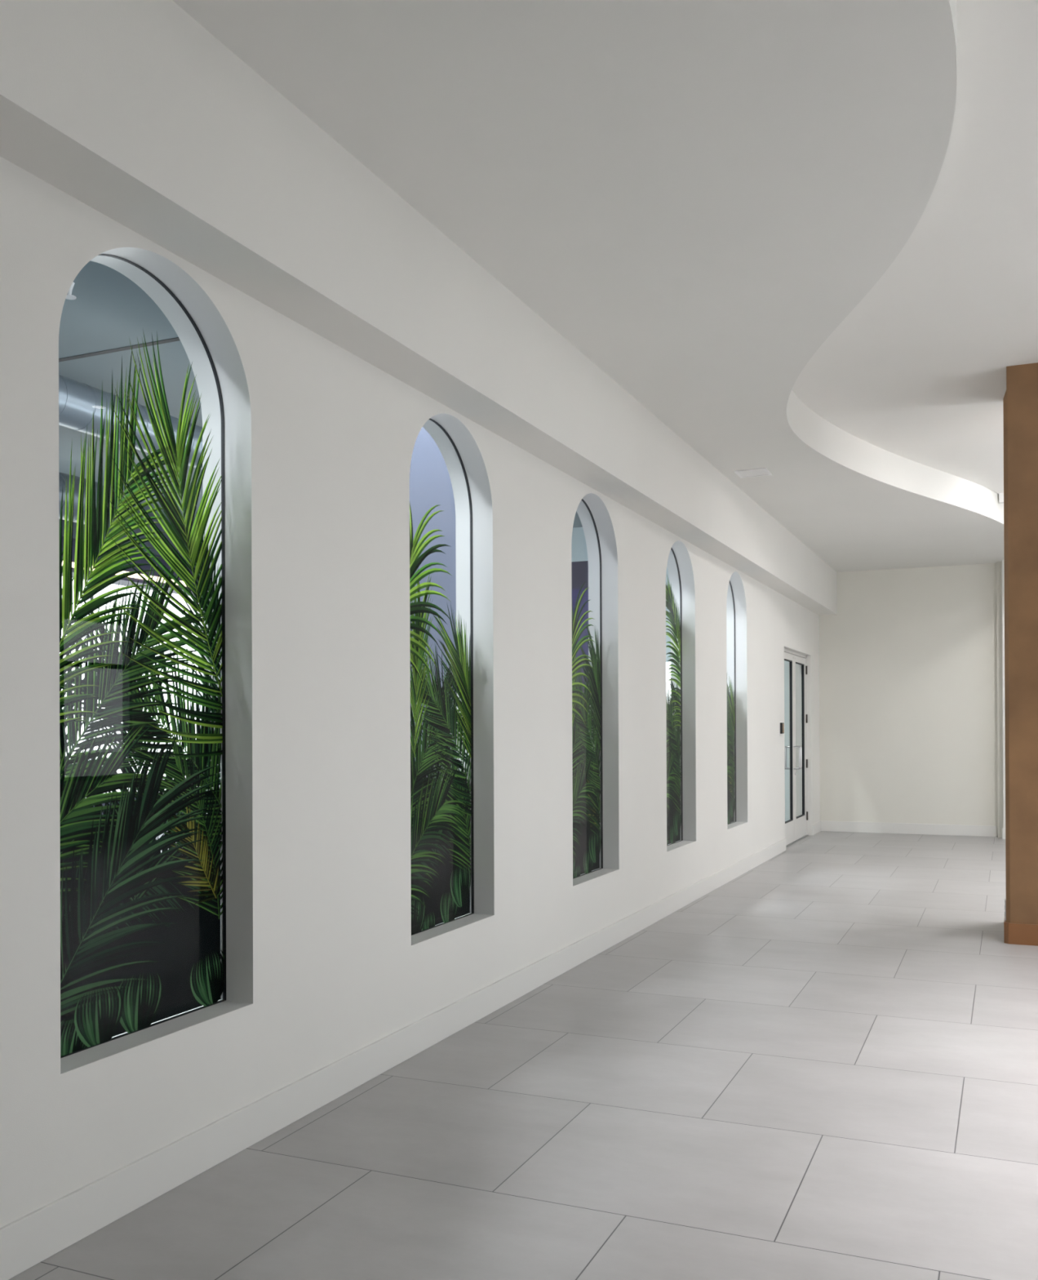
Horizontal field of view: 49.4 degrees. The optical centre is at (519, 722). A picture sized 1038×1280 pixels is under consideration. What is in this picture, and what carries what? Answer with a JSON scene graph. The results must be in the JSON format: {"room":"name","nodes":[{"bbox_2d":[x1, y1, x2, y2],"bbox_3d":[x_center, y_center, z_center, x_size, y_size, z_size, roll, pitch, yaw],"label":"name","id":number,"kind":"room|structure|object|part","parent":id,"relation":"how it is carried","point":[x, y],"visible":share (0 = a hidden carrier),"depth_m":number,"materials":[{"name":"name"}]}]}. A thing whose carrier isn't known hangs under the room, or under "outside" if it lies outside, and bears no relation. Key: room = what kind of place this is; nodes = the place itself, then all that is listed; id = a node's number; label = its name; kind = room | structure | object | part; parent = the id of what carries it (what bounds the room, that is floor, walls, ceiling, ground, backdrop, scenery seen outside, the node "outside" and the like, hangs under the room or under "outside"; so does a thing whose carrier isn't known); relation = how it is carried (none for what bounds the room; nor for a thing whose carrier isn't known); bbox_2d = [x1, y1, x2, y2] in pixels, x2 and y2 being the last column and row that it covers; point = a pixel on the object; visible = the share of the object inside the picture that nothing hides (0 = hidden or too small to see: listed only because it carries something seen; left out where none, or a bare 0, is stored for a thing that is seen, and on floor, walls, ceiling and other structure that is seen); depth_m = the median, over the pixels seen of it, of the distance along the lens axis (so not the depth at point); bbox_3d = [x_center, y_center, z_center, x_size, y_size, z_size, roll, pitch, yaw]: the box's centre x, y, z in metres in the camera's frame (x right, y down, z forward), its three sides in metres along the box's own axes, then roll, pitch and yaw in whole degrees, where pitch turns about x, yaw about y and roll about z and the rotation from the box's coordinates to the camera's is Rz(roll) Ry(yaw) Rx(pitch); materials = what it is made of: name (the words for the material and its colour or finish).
{"room":"building lobby","nodes":[
{"label":"building lobby","id":0,"kind":"room"},
{"bbox_2d":[58,471,103,524],"bbox_3d":[-6.947,-2.401,7.093,0.486,0.486,11.400,0,0,24],"label":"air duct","id":1,"kind":"object","parent":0,"point":[62,477],"visible":0.15,"depth_m":11.79,"materials":[{"name":"grey metal"}]},
{"bbox_2d":[58,507,204,819],"bbox_3d":[-8.471,-0.784,10.817,0.200,4.700,21.400,0,0,24],"label":"wall","id":2,"kind":"structure","parent":0,"point":[148,544],"depth_m":16.93,"materials":[{"name":"grey paint"}]},
{"bbox_2d":[84,579,203,798],"bbox_3d":[-7.626,-0.506,12.739,0.120,3.250,17.260,0,0,24],"label":"window","id":3,"kind":"structure","parent":2,"relation":"in","point":[91,597],"depth_m":16.11,"materials":[{"name":"grey"}]},
{"bbox_2d":[58,261,582,527],"bbox_3d":[-4.204,-3.256,9.057,9.454,0.200,21.600,0,0,24],"label":"ceiling","id":4,"kind":"structure","parent":0,"point":[108,308],"depth_m":9.54,"materials":[{"name":"grey paint"}]},
{"bbox_2d":[66,281,75,299],"bbox_3d":[-3.231,-3.110,8.105,0.090,0.106,0.090,0,0,24],"label":"sprinkler head","id":5,"kind":"object","parent":4,"relation":"attached to","point":[69,296],"visible":0.66,"depth_m":8.10},
{"bbox_2d":[58,374,202,470],"bbox_3d":[-4.411,-2.590,7.399,0.386,0.386,14.000,0,0,24],"label":"air duct","id":6,"kind":"object","parent":4,"relation":"hanging from","point":[78,402],"visible":0.12,"depth_m":9.19,"materials":[{"name":"grey metal"}]},
{"bbox_2d":[0,156,820,1227],"bbox_3d":[0.110,-0.855,6.822,0.220,4.750,20.580,0,0,24],"label":"wall","id":7,"kind":"structure","parent":0,"point":[337,969],"depth_m":4.56,"materials":[{"name":"white paint"}]},
{"bbox_2d":[58,337,180,362],"bbox_3d":[-3.894,-3.158,9.761,9.454,0.014,0.060,0,0,24],"label":"trim","id":8,"kind":"structure","parent":7,"relation":"attached to","point":[169,340],"depth_m":9.53,"materials":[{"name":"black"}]},
{"bbox_2d":[60,247,253,1074],"bbox_3d":[-1.249,-0.251,3.717,0.220,2.530,0.900,0,0,24],"label":"window","id":9,"kind":"structure","parent":7,"relation":"in","point":[206,338],"depth_m":4.10,"materials":[{"name":"white paint"}]},
{"bbox_2d":[59,330,224,1056],"bbox_3d":[-1.271,-0.161,3.727,0.019,2.348,0.898,0,0,24],"label":"palm plant","id":10,"kind":"object","parent":9,"relation":"attached to","point":[140,924],"visible":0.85,"depth_m":3.75,"materials":[{"name":"green plant"}]},
{"bbox_2d":[0,820,821,1279],"bbox_3d":[0.186,1.446,6.677,0.014,0.146,20.380,0,0,24],"label":"baseboard","id":11,"kind":"structure","parent":7,"relation":"attached to","point":[27,1241],"depth_m":4.21,"materials":[{"name":"white paint"}]},
{"bbox_2d":[0,0,837,615],"bbox_3d":[0.271,-2.039,6.644,0.268,0.994,20.380,0,0,24],"label":"soffit","id":12,"kind":"object","parent":7,"relation":"attached to","point":[133,110],"depth_m":4.06,"materials":[{"name":"white paint"}]},
{"bbox_2d":[411,413,494,945],"bbox_3d":[-0.418,-0.248,5.611,0.220,2.530,0.900,0,0,24],"label":"window","id":13,"kind":"structure","parent":7,"relation":"in","point":[463,458],"depth_m":6.00,"materials":[{"name":"white paint"}]},
{"bbox_2d":[409,503,471,933],"bbox_3d":[-0.438,-0.046,5.620,0.016,2.122,0.898,0,0,24],"label":"palm plant","id":14,"kind":"object","parent":13,"relation":"attached to","point":[441,811],"visible":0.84,"depth_m":5.67,"materials":[{"name":"green plant"}]},
{"bbox_2d":[573,493,619,885],"bbox_3d":[0.412,-0.246,7.501,0.220,2.530,0.900,0,0,24],"label":"window","id":15,"kind":"structure","parent":7,"relation":"in","point":[593,514],"depth_m":7.89,"materials":[{"name":"white paint"}]},
{"bbox_2d":[572,582,600,877],"bbox_3d":[0.391,0.025,7.510,0.019,1.986,0.898,0,0,24],"label":"palm plant","id":16,"kind":"object","parent":15,"relation":"attached to","point":[586,778],"visible":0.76,"depth_m":7.65,"materials":[{"name":"green plant"}]},
{"bbox_2d":[666,540,696,851],"bbox_3d":[1.249,-0.243,9.408,0.220,2.530,0.900,0,0,24],"label":"window","id":17,"kind":"structure","parent":7,"relation":"in","point":[679,566],"depth_m":9.80,"materials":[{"name":"white paint"}]},
{"bbox_2d":[666,574,681,844],"bbox_3d":[1.228,-0.121,9.417,0.015,2.281,0.898,0,0,24],"label":"palm plant","id":18,"kind":"object","parent":17,"relation":"attached to","point":[673,734],"visible":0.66,"depth_m":9.61,"materials":[{"name":"green plant"}]},
{"bbox_2d":[726,571,747,829],"bbox_3d":[2.079,-0.241,11.300,0.220,2.530,0.900,0,0,24],"label":"window","id":19,"kind":"structure","parent":7,"relation":"in","point":[736,607],"depth_m":11.70,"materials":[{"name":"white paint"}]},
{"bbox_2d":[727,678,735,823],"bbox_3d":[2.060,0.210,11.308,0.016,1.623,0.898,0,0,24],"label":"palm plant","id":20,"kind":"object","parent":19,"relation":"attached to","point":[731,697],"visible":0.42,"depth_m":11.56,"materials":[{"name":"green plant"}]},
{"bbox_2d":[779,721,784,734],"bbox_3d":[3.104,0.061,13.315,0.035,0.157,0.170,0,0,24],"label":"card reader","id":21,"kind":"object","parent":7,"relation":"attached to","point":[781,723],"visible":1,"depth_m":13.26,"materials":[{"name":"black plastic"}]},
{"bbox_2d":[784,648,808,847],"bbox_3d":[3.507,0.304,14.489,0.218,2.451,1.953,0,0,24],"label":"door","id":22,"kind":"structure","parent":7,"relation":"in","point":[796,828],"depth_m":14.61,"materials":[{"name":"white paint"}]},
{"bbox_3d":[3.489,0.445,14.609,0.086,0.301,0.021,0,0,24],"label":"pull handle","id":23,"kind":"part","parent":22,"relation":"part of","materials":[{"name":"silver metal"}]},
{"bbox_3d":[3.445,0.445,14.508,0.086,0.301,0.021,0,0,24],"label":"pull handle","id":24,"kind":"part","parent":22,"relation":"part of","materials":[{"name":"silver metal"}]},
{"bbox_3d":[3.565,0.444,14.456,0.086,0.301,0.021,0,0,24],"label":"pull handle","id":25,"kind":"part","parent":22,"relation":"part of","materials":[{"name":"silver metal"}]},
{"bbox_3d":[3.609,0.444,14.556,0.086,0.301,0.021,0,0,24],"label":"pull handle","id":26,"kind":"part","parent":22,"relation":"part of","materials":[{"name":"silver metal"}]},
{"bbox_2d":[409,426,456,779],"bbox_3d":[-0.559,-0.824,7.907,1.330,4.700,0.470,0,0,24],"label":"wall pier","id":27,"kind":"object","parent":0,"point":[430,482],"visible":0.07,"depth_m":7.65,"materials":[{"name":"grey paint"}]},
{"bbox_2d":[8,831,1037,1279],"bbox_3d":[4.024,1.574,5.101,8.746,0.150,20.580,0,0,24],"label":"floor","id":28,"kind":"structure","parent":0,"point":[822,1064],"depth_m":4.29,"materials":[{"name":"tile"}]},
{"bbox_2d":[1003,362,1037,946],"bbox_3d":[3.975,-0.475,7.948,1.034,3.965,0.928,0,0,24],"label":"column","id":29,"kind":"structure","parent":28,"relation":"on","point":[1020,401],"depth_m":7.69,"materials":[{"name":"brown paint"}]},
{"bbox_2d":[1004,898,1006,919],"bbox_3d":[3.369,1.292,7.813,0.010,0.135,0.080,0,0,24],"label":"wall outlet","id":30,"kind":"object","parent":29,"relation":"attached to","point":[1005,899],"visible":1,"depth_m":7.78,"materials":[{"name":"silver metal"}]},
{"bbox_2d":[172,0,1004,572],"bbox_3d":[2.329,-2.324,5.741,4.726,0.346,20.380,0,0,24],"label":"ceiling","id":31,"kind":"structure","parent":0,"point":[695,196],"depth_m":4.39,"materials":[{"name":"paint"}]},
{"bbox_2d":[733,467,772,478],"bbox_3d":[1.998,-2.134,9.631,0.270,0.008,0.270,0,0,24],"label":"ceiling vent","id":32,"kind":"object","parent":31,"relation":"in","point":[764,471],"visible":1,"depth_m":9.62,"materials":[{"name":"white plastic"}]},
{"bbox_2d":[571,527,790,821],"bbox_3d":[0.025,-0.794,18.664,9.454,4.700,0.200,0,0,24],"label":"wall","id":33,"kind":"structure","parent":0,"point":[668,637],"depth_m":18.09,"materials":[{"name":"white"}]},
{"bbox_2d":[62,561,186,586],"bbox_3d":[-4.949,-1.868,14.078,0.020,0.060,2.600,0,0,24],"label":"strip light","id":34,"kind":"object","parent":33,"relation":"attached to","point":[135,575],"visible":0.14,"depth_m":14.36,"materials":[{"name":"white"}]},
{"bbox_2d":[62,536,198,596],"bbox_3d":[-5.714,-1.988,12.885,0.400,0.400,15.000,0,0,24],"label":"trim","id":35,"kind":"structure","parent":33,"relation":"attached to","point":[125,580],"depth_m":14.43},
{"bbox_2d":[572,588,588,657],"bbox_3d":[0.947,-1.599,18.102,0.700,1.100,0.050,0,0,24],"label":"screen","id":36,"kind":"object","parent":33,"relation":"attached to","point":[575,592],"visible":0.14,"depth_m":18.05,"materials":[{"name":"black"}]},
{"bbox_2d":[819,563,998,836],"bbox_3d":[5.270,-0.824,15.685,2.546,4.700,0.200,0,0,24],"label":"wall","id":37,"kind":"structure","parent":0,"point":[908,656],"depth_m":15.53,"materials":[{"name":"white paint"}]},
{"bbox_2d":[821,820,997,836],"bbox_3d":[5.337,1.452,15.537,2.297,0.146,0.014,0,0,24],"label":"baseboard","id":38,"kind":"structure","parent":37,"relation":"attached to","point":[835,826],"depth_m":15.51,"materials":[{"name":"white paint"}]},
{"bbox_2d":[792,0,1037,493],"bbox_3d":[4.114,-2.557,4.958,8.826,0.200,20.780,0,0,24],"label":"ceiling","id":39,"kind":"structure","parent":0,"point":[916,371],"depth_m":6.50,"materials":[{"name":"paint"}]},
{"bbox_2d":[999,493,1004,503],"bbox_3d":[5.160,-2.390,11.979,0.115,0.100,0.080,0,0,24],"label":"ceiling box","id":40,"kind":"object","parent":39,"relation":"attached to","point":[1001,495],"visible":0.45,"depth_m":11.96,"materials":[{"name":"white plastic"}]},
{"bbox_2d":[1002,560,1005,827],"bbox_3d":[6.777,-0.833,14.871,0.732,4.700,0.480,0,0,24],"label":"wall","id":41,"kind":"structure","parent":0,"point":[1003,562],"depth_m":14.79,"materials":[{"name":"white paint"}]},
{"bbox_2d":[996,561,1004,837],"bbox_3d":[6.447,-0.315,15.108,0.068,3.669,0.310,0,0,24],"label":"trim","id":42,"kind":"structure","parent":41,"relation":"attached to","point":[999,564],"depth_m":14.97,"materials":[{"name":"white paint"}]},
{"bbox_2d":[1002,827,1005,839],"bbox_3d":[6.682,1.444,14.642,0.745,0.146,0.014,0,0,24],"label":"baseboard","id":43,"kind":"structure","parent":41,"relation":"attached to","point":[1003,828],"depth_m":14.78,"materials":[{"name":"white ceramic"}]},
{"label":"outside","id":44,"kind":"structure","parent":0,"visible":0},
{"bbox_2d":[65,751,197,793],"bbox_3d":[-27.022,1.893,28.237,47.800,0.200,90.000,0,0,24],"label":"ground","id":45,"kind":"structure","parent":44,"point":[118,771],"depth_m":42.80,"materials":[{"name":"grey"}]}
]}

